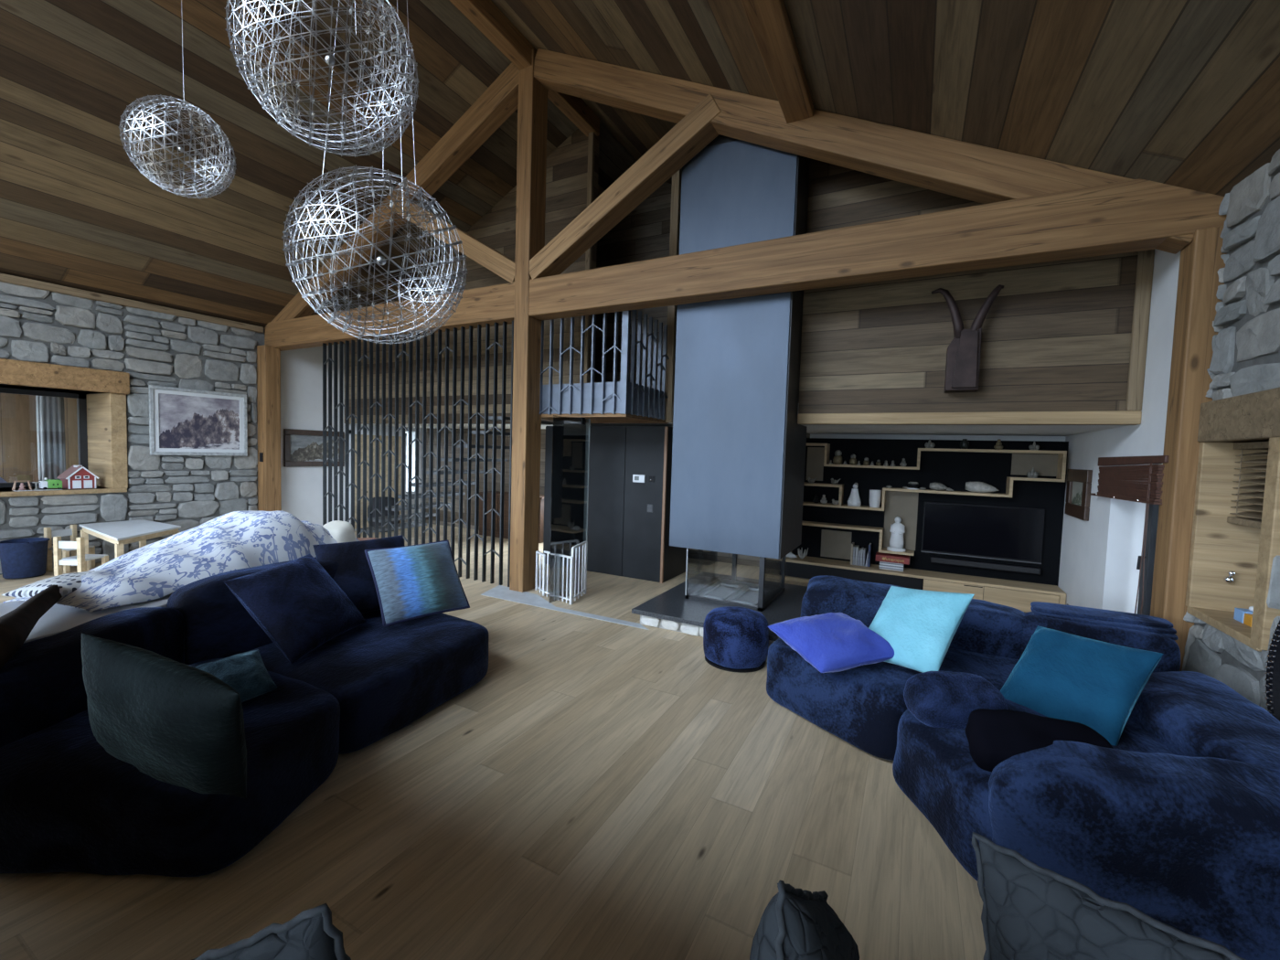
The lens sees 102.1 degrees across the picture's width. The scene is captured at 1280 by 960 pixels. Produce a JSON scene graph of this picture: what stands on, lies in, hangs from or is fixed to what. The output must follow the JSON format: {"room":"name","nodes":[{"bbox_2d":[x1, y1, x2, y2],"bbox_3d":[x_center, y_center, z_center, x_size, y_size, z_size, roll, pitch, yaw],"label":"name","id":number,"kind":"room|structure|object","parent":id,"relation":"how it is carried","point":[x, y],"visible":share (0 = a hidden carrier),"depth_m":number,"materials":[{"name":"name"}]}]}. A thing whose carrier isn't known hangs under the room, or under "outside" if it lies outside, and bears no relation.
{"room":"living room","nodes":[
{"label":"living room","id":0,"kind":"room"},
{"bbox_2d":[0,393,78,482],"bbox_3d":[-9.291,-0.541,8.178,1.700,2.750,3.650,3,3,28],"label":"wall","id":1,"kind":"structure","parent":0,"point":[18,437],"depth_m":8.40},
{"bbox_2d":[35,395,65,480],"bbox_3d":[-9.477,-0.535,8.331,0.082,2.490,0.308,3,3,28],"label":"curtain","id":2,"kind":"object","parent":1,"relation":"hanging from","point":[50,410],"visible":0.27,"depth_m":8.29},
{"bbox_2d":[0,281,264,575],"bbox_3d":[-9.027,-0.665,5.693,1.076,3.784,8.620,3,3,28],"label":"wall","id":3,"kind":"structure","parent":0,"point":[39,325],"depth_m":7.66,"materials":[{"name":"grey stone"}]},
{"bbox_2d":[0,358,129,497],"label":"window","id":4,"kind":"structure","parent":3,"relation":"in","point":[101,417],"depth_m":7.41,"materials":[{"name":"brown wood"}]},
{"bbox_2d":[11,480,31,490],"bbox_3d":[-8.189,0.071,6.850,0.086,0.127,0.166,3,3,28],"label":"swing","id":5,"kind":"object","parent":4,"relation":"on","point":[22,486],"visible":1,"depth_m":6.84,"materials":[{"name":"brown wood"}]},
{"bbox_2d":[38,477,62,489],"bbox_3d":[-8.060,0.044,7.069,0.151,0.160,0.190,3,3,28],"label":"toy truck","id":6,"kind":"object","parent":4,"relation":"on","point":[48,483],"visible":1,"depth_m":7.03,"materials":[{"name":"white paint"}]},
{"bbox_2d":[56,465,98,489],"bbox_3d":[-7.995,-0.049,7.354,0.368,0.322,0.332,3,3,28],"label":"barn","id":7,"kind":"object","parent":4,"relation":"on","point":[76,476],"visible":1,"depth_m":7.27,"materials":[{"name":"red paint"}]},
{"bbox_2d":[0,272,263,332],"bbox_3d":[-8.576,-2.481,5.292,0.090,0.100,8.450,3,3,28],"label":"trim","id":8,"kind":"structure","parent":3,"relation":"attached to","point":[5,278],"depth_m":7.38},
{"bbox_2d":[148,384,247,456],"bbox_3d":[-7.025,-0.914,8.281,0.045,1.039,1.276,3,3,28],"label":"mountain painting","id":9,"kind":"object","parent":3,"relation":"attached to","point":[183,421],"visible":1,"depth_m":8.23,"materials":[{"name":"paper"}]},
{"bbox_2d":[0,0,635,328],"bbox_3d":[-5.733,-3.732,5.633,7.030,3.695,12.400,3,3,28],"label":"ceiling","id":10,"kind":"structure","parent":0,"point":[76,212],"depth_m":6.06,"materials":[{"name":"wood"}]},
{"bbox_2d":[118,0,236,199],"bbox_3d":[-3.196,-3.511,3.578,0.617,2.984,0.618,3,3,28],"label":"pendant lamp","id":11,"kind":"object","parent":10,"relation":"hanging from","point":[181,149],"visible":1,"depth_m":3.57,"materials":[{"name":"grey"}]},
{"bbox_2d":[271,62,518,321],"bbox_3d":[-4.066,-3.712,7.841,6.077,3.184,0.240,3,3,28],"label":"rafter","id":12,"kind":"object","parent":10,"relation":"attached to","point":[499,101],"visible":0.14,"depth_m":7.05,"materials":[{"name":"brown wood"}]},
{"bbox_2d":[280,343,421,530],"bbox_3d":[-6.049,-1.554,10.764,0.500,5.200,3.180,3,3,28],"label":"wall","id":13,"kind":"structure","parent":0,"point":[301,368],"depth_m":9.81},
{"bbox_2d":[283,428,344,467],"bbox_3d":[-6.236,-0.605,9.934,0.045,0.693,1.120,3,3,28],"label":"painting","id":14,"kind":"object","parent":13,"relation":"attached to","point":[301,447],"visible":0.86,"depth_m":9.77,"materials":[{"name":"fabric"}]},
{"bbox_2d":[349,429,406,528],"bbox_3d":[-5.627,0.003,11.134,0.060,2.080,1.330,3,3,28],"label":"door","id":15,"kind":"structure","parent":13,"relation":"in","point":[368,432],"depth_m":10.98,"materials":[{"name":"brown wood"}]},
{"bbox_2d":[343,128,599,424],"bbox_3d":[-3.409,-3.216,9.062,6.180,4.440,0.120,3,3,28],"label":"wall","id":16,"kind":"structure","parent":0,"point":[567,165],"depth_m":8.46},
{"bbox_2d":[583,131,595,383],"bbox_3d":[-0.757,-2.976,7.558,0.085,4.200,0.060,3,3,28],"label":"trim","id":17,"kind":"structure","parent":16,"relation":"attached to","point":[592,135],"depth_m":7.50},
{"bbox_2d":[0,522,1026,959],"bbox_3d":[-2.648,1.602,4.185,14.380,0.200,12.200,3,3,28],"label":"floor","id":18,"kind":"structure","parent":0,"point":[605,790],"depth_m":2.42,"materials":[{"name":"brown wood"}]},
{"bbox_2d":[0,537,50,579],"bbox_3d":[-7.774,0.990,6.526,0.440,0.460,0.440,3,3,28],"label":"basket","id":19,"kind":"object","parent":18,"relation":"on","point":[19,558],"visible":1,"depth_m":6.42,"materials":[{"name":"blue fabric"}]},
{"bbox_2d":[43,524,95,573],"bbox_3d":[-7.634,0.913,6.926,0.334,0.580,0.328,2,3,8],"label":"chair","id":20,"kind":"object","parent":18,"relation":"on","point":[72,531],"visible":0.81,"depth_m":6.85,"materials":[{"name":"brown wood"}]},
{"bbox_2d":[53,536,108,575],"bbox_3d":[-6.864,0.967,6.362,0.328,0.580,0.334,2,3,0],"label":"chair","id":21,"kind":"object","parent":18,"relation":"on","point":[80,560],"visible":0.69,"depth_m":6.20,"materials":[{"name":"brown wood"}]},
{"bbox_2d":[0,593,171,643],"bbox_3d":[-3.345,1.116,3.971,0.944,0.750,3.619,2,3,11],"label":"table","id":22,"kind":"object","parent":18,"relation":"on","point":[59,618],"visible":0.02,"depth_m":3.03,"materials":[{"name":"white paint"}]},
{"bbox_2d":[1,570,95,597],"bbox_3d":[-3.656,0.683,3.442,0.458,0.167,0.620,2,3,12],"label":"cushion","id":23,"kind":"object","parent":22,"relation":"on","point":[67,583],"visible":0.25,"depth_m":3.19,"materials":[{"name":"fabric"}]},
{"bbox_2d":[3,510,360,612],"bbox_3d":[-3.340,0.489,4.218,0.926,0.445,2.314,2,3,10],"label":"floral cloth","id":24,"kind":"object","parent":22,"relation":"on","point":[234,540],"visible":0.84,"depth_m":3.76,"materials":[{"name":"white fabric"}]},
{"bbox_2d":[322,520,356,543],"bbox_3d":[-2.995,0.559,5.104,0.295,0.298,0.304,2,3,9],"label":"cushion","id":25,"kind":"object","parent":22,"relation":"on","point":[341,531],"visible":0.56,"depth_m":5.04,"materials":[{"name":"beige fabric"}]},
{"bbox_2d":[78,519,181,570],"bbox_3d":[-6.608,0.934,6.755,1.679,0.620,0.820,3,3,28],"label":"table","id":26,"kind":"object","parent":18,"relation":"on","point":[119,533],"visible":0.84,"depth_m":6.67,"materials":[{"name":"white wood"}]},
{"bbox_2d":[0,556,488,877],"bbox_3d":[-2.176,1.101,3.208,1.564,0.950,2.752,3,3,16],"label":"sofa","id":27,"kind":"object","parent":18,"relation":"on","point":[68,805],"visible":0.64,"depth_m":2.45,"materials":[{"name":"blue fabric"}]},
{"bbox_2d":[0,584,62,669],"bbox_3d":[-3.262,0.719,2.768,0.196,0.203,1.382,0,4,-36],"label":"cushion","id":28,"kind":"object","parent":27,"relation":"on","point":[16,624],"visible":0.83,"depth_m":2.55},
{"bbox_2d":[81,633,246,799],"bbox_3d":[-1.900,0.969,2.080,0.819,0.769,0.327,2,3,6],"label":"cushion","id":29,"kind":"object","parent":27,"relation":"on","point":[179,724],"visible":0.99,"depth_m":1.95,"materials":[{"name":"green fabric"}]},
{"bbox_2d":[195,649,277,702],"bbox_3d":[-2.150,1.050,2.688,0.342,0.193,0.371,5,4,43],"label":"cushion","id":30,"kind":"object","parent":27,"relation":"on","point":[246,672],"visible":0.57,"depth_m":2.69,"materials":[{"name":"teal fabric"}]},
{"bbox_2d":[224,554,366,663],"bbox_3d":[-2.283,0.833,3.487,0.463,0.535,0.699,2,3,9],"label":"cushion","id":31,"kind":"object","parent":27,"relation":"on","point":[296,602],"visible":1,"depth_m":3.34,"materials":[{"name":"fabric"}]},
{"bbox_2d":[312,534,405,613],"bbox_3d":[-2.166,0.758,4.125,0.335,0.534,0.704,4,4,38],"label":"cushion","id":32,"kind":"object","parent":27,"relation":"on","point":[353,575],"visible":0.47,"depth_m":3.98,"materials":[{"name":"blue fabric"}]},
{"bbox_2d":[364,539,469,627],"bbox_3d":[-1.756,0.793,4.104,0.409,0.525,0.674,5,4,44],"label":"cushion","id":33,"kind":"object","parent":27,"relation":"on","point":[413,581],"visible":1,"depth_m":4.00,"materials":[{"name":"fabric"}]},
{"bbox_2d":[256,344,281,511],"bbox_3d":[-6.539,-0.606,9.121,0.270,3.450,0.250,3,3,28],"label":"post","id":34,"kind":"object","parent":18,"relation":"on","point":[268,357],"depth_m":9.02,"materials":[{"name":"brown wood"}]},
{"bbox_2d":[264,178,1226,351],"bbox_3d":[-1.084,-2.219,6.309,12.560,0.440,0.260,3,3,28],"label":"tie beam","id":35,"kind":"structure","parent":34,"relation":"on","point":[1135,215],"depth_m":4.61,"materials":[{"name":"brown wood"}]},
{"bbox_2d":[389,192,514,283],"bbox_3d":[-2.483,-3.276,7.015,2.450,1.548,0.270,3,3,28],"label":"strut","id":36,"kind":"object","parent":35,"relation":"on","point":[475,250],"visible":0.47,"depth_m":6.72,"materials":[{"name":"brown wood"}]},
{"bbox_2d":[539,309,669,423],"bbox_3d":[-0.517,-1.435,6.841,1.484,1.285,1.200,3,3,28],"label":"railing","id":37,"kind":"object","parent":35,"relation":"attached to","point":[623,401],"visible":0.88,"depth_m":6.34,"materials":[{"name":"metal"}]},
{"bbox_2d":[529,93,720,279],"bbox_3d":[-0.242,-3.144,5.828,2.450,1.548,0.270,3,3,28],"label":"strut","id":38,"kind":"object","parent":35,"relation":"on","point":[695,131],"visible":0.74,"depth_m":5.67,"materials":[{"name":"brown wood"}]},
{"bbox_2d":[367,496,399,532],"bbox_3d":[-5.334,0.720,10.762,0.418,0.764,0.595,3,3,28],"label":"bag","id":39,"kind":"object","parent":18,"relation":"on","point":[379,497],"visible":0.23,"depth_m":10.58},
{"bbox_2d":[322,320,513,586],"bbox_3d":[-3.440,-0.422,7.621,4.062,3.430,0.050,3,3,28],"label":"slatted screen","id":40,"kind":"object","parent":18,"relation":"on","point":[495,344],"visible":0.81,"depth_m":7.56,"materials":[{"name":"metal"}]},
{"bbox_2d":[360,416,553,533],"bbox_3d":[-2.908,-0.025,8.004,3.037,1.815,1.101,3,3,28],"label":"staircase","id":41,"kind":"structure","parent":40,"relation":"attached to","point":[498,418],"depth_m":7.95,"materials":[{"name":"grey metal"}]},
{"bbox_2d":[479,490,543,543],"bbox_3d":[-2.528,0.728,10.498,1.700,0.890,0.470,3,3,28],"label":"sideboard","id":42,"kind":"object","parent":18,"relation":"on","point":[489,493],"visible":0.37,"depth_m":10.42,"materials":[{"name":"brown wood"}]},
{"bbox_2d":[509,49,547,592],"bbox_3d":[-1.400,-1.868,6.499,0.225,6.560,0.300,3,3,28],"label":"post","id":43,"kind":"object","parent":18,"relation":"on","point":[532,108],"visible":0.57,"depth_m":6.40,"materials":[{"name":"brown wood"}]},
{"bbox_2d":[448,0,599,136],"bbox_3d":[-3.008,-4.965,3.119,0.190,0.260,10.000,3,3,28],"label":"ridge beam","id":44,"kind":"structure","parent":43,"relation":"on","point":[485,15],"depth_m":5.94,"materials":[{"name":"brown wood"}]},
{"bbox_2d":[534,541,587,604],"bbox_3d":[-1.010,1.098,6.430,0.746,0.671,0.496,3,3,28],"label":"gate","id":45,"kind":"object","parent":18,"relation":"on","point":[571,570],"visible":0.88,"depth_m":6.31,"materials":[{"name":"metal"}]},
{"bbox_2d":[480,585,649,629],"bbox_3d":[-0.881,1.456,6.040,2.450,0.004,0.460,3,3,28],"label":"trim","id":46,"kind":"structure","parent":18,"relation":"on","point":[500,592],"depth_m":6.13,"materials":[{"name":"grey stone"}]},
{"bbox_2d":[548,415,590,603],"bbox_3d":[-0.918,0.327,6.341,0.205,2.225,0.710,3,3,28],"label":"doorway","id":47,"kind":"object","parent":18,"relation":"on","point":[570,436],"visible":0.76,"depth_m":6.27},
{"bbox_2d":[543,426,686,583],"bbox_3d":[-0.378,0.282,7.995,2.088,2.175,0.862,3,3,28],"label":"tall cabinet","id":48,"kind":"object","parent":18,"relation":"on","point":[624,539],"visible":0.67,"depth_m":7.42,"materials":[{"name":"wood"}]},
{"bbox_2d":[632,474,645,482],"bbox_3d":[-0.016,-0.019,7.289,0.187,0.107,0.028,3,3,28],"label":"thermostat","id":49,"kind":"object","parent":48,"relation":"attached to","point":[638,478],"visible":1,"depth_m":7.27,"materials":[{"name":"white paint"}]},
{"bbox_2d":[631,573,807,649],"bbox_3d":[1.133,1.442,5.926,1.670,0.170,2.070,3,3,28],"label":"hearth","id":50,"kind":"object","parent":18,"relation":"on","point":[669,610],"visible":0.35,"depth_m":5.53,"materials":[{"name":"stone"}]},
{"bbox_2d":[669,134,810,611],"bbox_3d":[1.210,-1.419,5.957,1.250,5.542,1.120,3,3,28],"label":"fireplace","id":51,"kind":"object","parent":50,"relation":"on","point":[739,444],"visible":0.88,"depth_m":5.47,"materials":[{"name":"black metal"}]},
{"bbox_2d":[703,606,768,672],"bbox_3d":[0.840,1.373,4.542,0.570,0.434,0.570,3,3,28],"label":"pouf","id":52,"kind":"object","parent":18,"relation":"on","point":[735,639],"visible":1,"depth_m":4.32,"materials":[{"name":"blue fabric"}]},
{"bbox_2d":[784,554,1066,612],"bbox_3d":[3.660,1.393,7.033,3.270,0.305,0.442,3,3,28],"label":"tv cabinet","id":53,"kind":"object","parent":18,"relation":"on","point":[797,569],"visible":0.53,"depth_m":6.75,"materials":[{"name":"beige wood"}]},
{"bbox_2d":[798,547,808,559],"bbox_3d":[2.397,1.087,7.646,0.138,0.174,0.122,-1,4,-39],"label":"coral","id":54,"kind":"object","parent":53,"relation":"on","point":[801,555],"visible":1,"depth_m":7.63},
{"bbox_2d":[879,565,903,571],"bbox_3d":[3.491,1.211,7.179,0.297,0.034,0.230,3,3,28],"label":"book","id":55,"kind":"object","parent":53,"relation":"on","point":[880,567],"visible":0.6,"depth_m":7.08,"materials":[{"name":"paper"}]},
{"bbox_2d":[879,563,903,568],"bbox_3d":[3.493,1.176,7.177,0.297,0.034,0.230,3,3,28],"label":"book","id":56,"kind":"object","parent":55,"relation":"on","point":[882,565],"visible":0.6,"depth_m":7.07,"materials":[{"name":"paper"}]},
{"bbox_2d":[879,561,903,565],"bbox_3d":[3.494,1.142,7.175,0.297,0.034,0.230,3,3,28],"label":"book","id":57,"kind":"object","parent":56,"relation":"on","point":[880,562],"visible":0.48,"depth_m":7.08,"materials":[{"name":"paper"}]},
{"bbox_2d":[875,552,909,564],"bbox_3d":[3.502,1.081,7.161,0.420,0.088,0.262,3,3,28],"label":"book","id":58,"kind":"object","parent":57,"relation":"on","point":[880,556],"visible":1,"depth_m":7.07,"materials":[{"name":"red paper"}]},
{"bbox_2d":[766,576,1279,959],"bbox_3d":[2.000,1.316,3.112,2.570,0.787,2.429,3,3,28],"label":"sofa","id":59,"kind":"object","parent":18,"relation":"on","point":[1178,823],"visible":0.66,"depth_m":2.14,"materials":[{"name":"blue fabric"}]},
{"bbox_2d":[767,612,894,672],"bbox_3d":[1.324,1.093,3.551,0.644,0.256,0.635,1,3,-16],"label":"cushion","id":60,"kind":"object","parent":59,"relation":"on","point":[830,642],"visible":0.94,"depth_m":3.39,"materials":[{"name":"blue fabric"}]},
{"bbox_2d":[868,586,974,672],"bbox_3d":[1.809,0.977,3.447,0.429,0.546,0.684,0,3,-24],"label":"cushion","id":61,"kind":"object","parent":59,"relation":"on","point":[920,626],"visible":0.82,"depth_m":3.31,"materials":[{"name":"teal fabric"}]},
{"bbox_2d":[903,671,1007,728],"bbox_3d":[1.669,1.173,2.762,0.489,0.247,0.313,2,3,-2],"label":"cushion","id":62,"kind":"object","parent":59,"relation":"on","point":[946,699],"visible":0.81,"depth_m":2.67,"materials":[{"name":"blue fabric"}]},
{"bbox_2d":[965,708,1113,772],"bbox_3d":[1.780,1.208,2.299,0.564,0.276,0.323,3,3,16],"label":"cushion","id":63,"kind":"object","parent":59,"relation":"on","point":[994,736],"visible":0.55,"depth_m":2.28,"materials":[{"name":"black fabric"}]},
{"bbox_2d":[1000,625,1163,746],"bbox_3d":[2.380,1.111,2.853,0.452,0.473,0.624,1,3,-22],"label":"cushion","id":64,"kind":"object","parent":59,"relation":"on","point":[1097,685],"visible":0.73,"depth_m":2.75,"materials":[{"name":"teal fabric"}]},
{"bbox_3d":[0.212,1.602,0.920,0.350,0.321,0.350,3,3,28],"label":"stool","id":65,"kind":"object","parent":18,"relation":"on","visible":0},
{"bbox_2d":[749,880,859,959],"bbox_3d":[0.367,1.195,1.128,0.260,0.672,0.684,3,3,28],"label":"cushion","id":66,"kind":"object","parent":65,"relation":"on","point":[795,923],"visible":1,"depth_m":1.09,"materials":[{"name":"grey fabric"}]},
{"bbox_3d":[-0.902,1.536,1.034,0.390,0.371,0.390,3,3,28],"label":"stool","id":67,"kind":"object","parent":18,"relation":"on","visible":0},
{"bbox_2d":[192,902,351,959],"bbox_3d":[-0.794,1.144,1.037,0.658,0.624,0.181,2,3,-4],"label":"cushion","id":68,"kind":"object","parent":67,"relation":"on","point":[312,934],"visible":1,"depth_m":1.01,"materials":[{"name":"grey fabric"}]},
{"bbox_2d":[354,423,1128,436],"bbox_3d":[-0.496,-0.941,8.309,12.260,0.225,2.540,3,3,28],"label":"ceiling","id":69,"kind":"structure","parent":0,"point":[918,430],"depth_m":6.14,"materials":[{"name":"white paint"}]},
{"bbox_2d":[665,167,682,423],"bbox_3d":[0.452,-2.615,6.940,0.115,3.680,0.120,3,3,28],"label":"trim","id":70,"kind":"structure","parent":69,"relation":"on","point":[676,186],"depth_m":6.90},
{"bbox_2d":[420,181,1065,566],"bbox_3d":[0.207,-1.986,9.308,12.860,6.600,0.150,3,3,28],"label":"wall","id":71,"kind":"structure","parent":0,"point":[644,234],"depth_m":9.40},
{"bbox_2d":[490,0,1279,196],"bbox_3d":[0.610,-3.281,2.276,7.350,3.852,12.400,3,3,28],"label":"ceiling","id":72,"kind":"structure","parent":0,"point":[1181,93],"depth_m":3.42,"materials":[{"name":"wood"}]},
{"bbox_2d":[224,0,419,157],"bbox_3d":[-1.290,-2.715,2.151,0.700,2.562,0.699,3,3,28],"label":"pendant lamp","id":73,"kind":"object","parent":72,"relation":"hanging from","point":[329,60],"visible":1,"depth_m":2.17,"materials":[{"name":"grey"}]},
{"bbox_2d":[281,0,467,344],"bbox_3d":[-1.437,-2.524,2.883,0.933,3.482,0.932,3,3,28],"label":"pendant lamp","id":74,"kind":"object","parent":72,"relation":"hanging from","point":[380,260],"visible":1,"depth_m":2.83,"materials":[{"name":"grey"}]},
{"bbox_2d":[740,0,814,123],"bbox_3d":[-0.491,-3.307,1.059,0.245,0.240,8.620,3,3,28],"label":"purlin","id":75,"kind":"structure","parent":72,"relation":"attached to","point":[768,20],"depth_m":4.01,"materials":[{"name":"brown wood"}]},
{"bbox_2d":[533,48,1193,254],"bbox_3d":[1.362,-3.393,4.966,6.077,3.184,0.240,3,3,28],"label":"rafter","id":76,"kind":"object","parent":72,"relation":"attached to","point":[980,174],"visible":0.71,"depth_m":4.63,"materials":[{"name":"brown wood"}]},
{"bbox_2d":[798,158,1138,425],"bbox_3d":[3.094,-1.994,4.980,2.920,2.907,0.120,3,3,28],"label":"wall","id":77,"kind":"structure","parent":0,"point":[1057,336],"depth_m":5.00,"materials":[{"name":"wood"}]},
{"bbox_2d":[931,284,1004,393],"bbox_3d":[3.026,-1.317,4.839,0.572,0.964,0.235,3,3,28],"label":"trophy","id":78,"kind":"object","parent":77,"relation":"attached to","point":[963,353],"visible":1,"depth_m":4.75,"materials":[{"name":"wood"}]},
{"bbox_2d":[797,410,1141,424],"bbox_3d":[2.970,-0.598,5.008,2.820,0.115,0.040,3,3,28],"label":"trim","id":79,"kind":"structure","parent":77,"relation":"attached to","point":[1109,417],"depth_m":4.88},
{"bbox_2d":[1125,249,1154,410],"bbox_3d":[4.195,-1.316,4.330,0.100,1.470,0.040,3,3,28],"label":"trim","id":80,"kind":"structure","parent":77,"relation":"attached to","point":[1144,280],"depth_m":4.32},
{"bbox_2d":[1057,225,1226,671],"bbox_3d":[4.806,-0.913,4.930,0.540,5.200,3.330,3,3,28],"label":"wall","id":81,"kind":"structure","parent":0,"point":[1099,555],"depth_m":3.92,"materials":[{"name":"paint"}]},
{"bbox_2d":[791,437,1068,598],"bbox_3d":[3.828,0.490,7.218,3.260,2.100,0.140,3,3,28],"label":"panel","id":82,"kind":"object","parent":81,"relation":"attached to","point":[951,469],"visible":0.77,"depth_m":7.14,"materials":[{"name":"wood"}]},
{"bbox_2d":[803,482,843,505],"bbox_3d":[2.614,0.196,7.648,0.719,0.292,0.260,3,3,28],"label":"shelf","id":83,"kind":"object","parent":82,"relation":"attached to","point":[841,486],"visible":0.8,"depth_m":7.45,"materials":[{"name":"beige wood"}]},
{"bbox_2d":[801,521,914,555],"bbox_3d":[3.015,0.818,7.458,1.669,0.316,0.260,3,3,28],"label":"shelf","id":84,"kind":"object","parent":82,"relation":"attached to","point":[805,523],"visible":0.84,"depth_m":7.30,"materials":[{"name":"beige wood"}]},
{"bbox_2d":[886,516,906,552],"bbox_3d":[3.546,0.739,7.127,0.230,0.473,0.161,3,3,28],"label":"statuette","id":85,"kind":"object","parent":84,"relation":"on","point":[897,528],"visible":1,"depth_m":7.08,"materials":[{"name":"white ceramic"}]},
{"bbox_2d":[802,443,1066,511],"bbox_3d":[3.723,-0.017,7.051,3.213,0.916,0.260,3,3,28],"label":"shelf","id":86,"kind":"object","parent":82,"relation":"attached to","point":[1062,454],"visible":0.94,"depth_m":6.77,"materials":[{"name":"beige wood"}]},
{"bbox_2d":[832,449,842,464],"bbox_3d":[2.856,-0.329,7.456,0.129,0.204,0.129,3,3,28],"label":"doll","id":87,"kind":"object","parent":86,"relation":"on","point":[837,459],"visible":1,"depth_m":7.41,"materials":[{"name":"brown ceramic"}]},
{"bbox_2d":[847,482,861,506],"bbox_3d":[3.058,0.204,7.367,0.180,0.333,0.125,3,3,28],"label":"statuette","id":88,"kind":"object","parent":86,"relation":"on","point":[854,500],"visible":1,"depth_m":7.33,"materials":[{"name":"white ceramic"}]},
{"bbox_2d":[868,489,881,507],"bbox_3d":[3.292,0.262,7.245,0.152,0.245,0.152,3,3,28],"label":"cup","id":89,"kind":"object","parent":86,"relation":"on","point":[875,496],"visible":1,"depth_m":7.18,"materials":[{"name":"white ceramic"}]},
{"bbox_2d":[906,481,919,490],"bbox_3d":[3.710,0.076,7.016,0.160,0.100,0.158,3,3,28],"label":"lidded bowl","id":90,"kind":"object","parent":86,"relation":"on","point":[912,485],"visible":0.99,"depth_m":6.97,"materials":[{"name":"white ceramic"}]},
{"bbox_2d":[929,482,947,490],"bbox_3d":[3.978,0.087,6.874,0.221,0.109,0.103,3,3,28],"label":"shell","id":91,"kind":"object","parent":86,"relation":"on","point":[936,486],"visible":1,"depth_m":6.85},
{"bbox_2d":[960,438,969,448],"bbox_3d":[4.222,-0.467,6.724,0.100,0.130,0.098,3,3,28],"label":"vase","id":92,"kind":"object","parent":86,"relation":"on","point":[964,444],"visible":0.92,"depth_m":6.70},
{"bbox_2d":[965,481,998,492],"bbox_3d":[4.400,0.094,6.650,0.361,0.145,0.146,3,3,28],"label":"shell","id":93,"kind":"object","parent":86,"relation":"on","point":[972,486],"visible":0.99,"depth_m":6.62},
{"bbox_2d":[1026,467,1038,478],"bbox_3d":[4.863,-0.091,6.397,0.118,0.130,0.120,3,3,28],"label":"ornament","id":94,"kind":"object","parent":86,"relation":"on","point":[1030,474],"visible":1,"depth_m":6.37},
{"bbox_2d":[921,501,1045,564],"bbox_3d":[4.465,0.675,6.788,1.321,0.686,0.072,3,3,28],"label":"television","id":95,"kind":"object","parent":82,"relation":"attached to","point":[1003,533],"visible":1,"depth_m":6.74,"materials":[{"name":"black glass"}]},
{"bbox_2d":[929,555,1041,574],"bbox_3d":[4.485,1.108,6.763,1.203,0.080,0.125,3,3,28],"label":"soundbar","id":96,"kind":"object","parent":82,"relation":"attached to","point":[1032,570],"visible":1,"depth_m":6.71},
{"bbox_2d":[1064,469,1092,521],"bbox_3d":[4.930,0.150,5.822,0.045,0.541,0.809,3,3,28],"label":"framed print","id":97,"kind":"object","parent":81,"relation":"attached to","point":[1079,485],"visible":1,"depth_m":5.75},
{"bbox_2d":[1090,455,1169,614],"bbox_3d":[4.170,0.534,4.488,0.090,1.480,1.600,3,3,28],"label":"shade","id":98,"kind":"object","parent":81,"relation":"attached to","point":[1112,482],"visible":0.91,"depth_m":4.20,"materials":[{"name":"wood"}]},
{"bbox_2d":[1136,469,1162,616],"bbox_3d":[4.493,0.784,4.291,0.359,1.860,1.100,3,3,28],"label":"door","id":99,"kind":"structure","parent":81,"relation":"in","point":[1153,510],"depth_m":4.63,"materials":[{"name":"black metal"}]},
{"bbox_2d":[1181,149,1279,710],"bbox_3d":[2.253,-0.068,-0.237,0.768,3.901,8.700,3,3,28],"label":"wall","id":100,"kind":"structure","parent":0,"point":[1245,359],"depth_m":3.17,"materials":[{"name":"grey stone"}]},
{"bbox_2d":[1185,387,1279,651],"bbox_3d":[3.814,0.238,2.799,0.720,1.455,1.425,3,3,28],"label":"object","id":101,"kind":"structure","parent":100,"relation":"in","point":[1230,567],"depth_m":3.43,"materials":[{"name":"beige wood"}]},
{"bbox_2d":[1233,606,1253,623],"bbox_3d":[3.839,0.842,3.224,0.149,0.106,0.100,3,3,28],"label":"tissue box","id":102,"kind":"object","parent":101,"relation":"on","point":[1239,613],"visible":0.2,"depth_m":3.24,"materials":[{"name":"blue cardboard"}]},
{"bbox_2d":[1226,441,1269,528],"bbox_3d":[3.847,0.035,3.117,0.140,0.530,0.710,3,3,28],"label":"blind","id":103,"kind":"object","parent":101,"relation":"attached to","point":[1256,512],"visible":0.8,"depth_m":3.31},
{"bbox_2d":[1243,613,1252,627],"bbox_3d":[3.785,0.864,3.156,0.110,0.065,0.090,3,3,28],"label":"packet","id":104,"kind":"object","parent":101,"relation":"on","point":[1248,617],"visible":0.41,"depth_m":3.18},
{"bbox_2d":[1265,619,1279,721],"bbox_3d":[2.969,0.980,2.156,0.043,1.098,1.120,3,3,28],"label":"ring","id":105,"kind":"object","parent":100,"relation":"attached to","point":[1273,667],"visible":0.73,"depth_m":2.60,"materials":[{"name":"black metal"}]},
{"bbox_3d":[0.956,1.636,1.002,0.370,0.292,0.370,3,3,28],"label":"stool","id":106,"kind":"object","parent":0,"visible":0},
{"bbox_2d":[971,832,1246,959],"bbox_3d":[1.076,1.200,1.154,0.181,0.587,0.639,0,4,-34],"label":"cushion","id":107,"kind":"object","parent":106,"relation":"on","point":[1030,911],"visible":1,"depth_m":1.21,"materials":[{"name":"grey fabric"}]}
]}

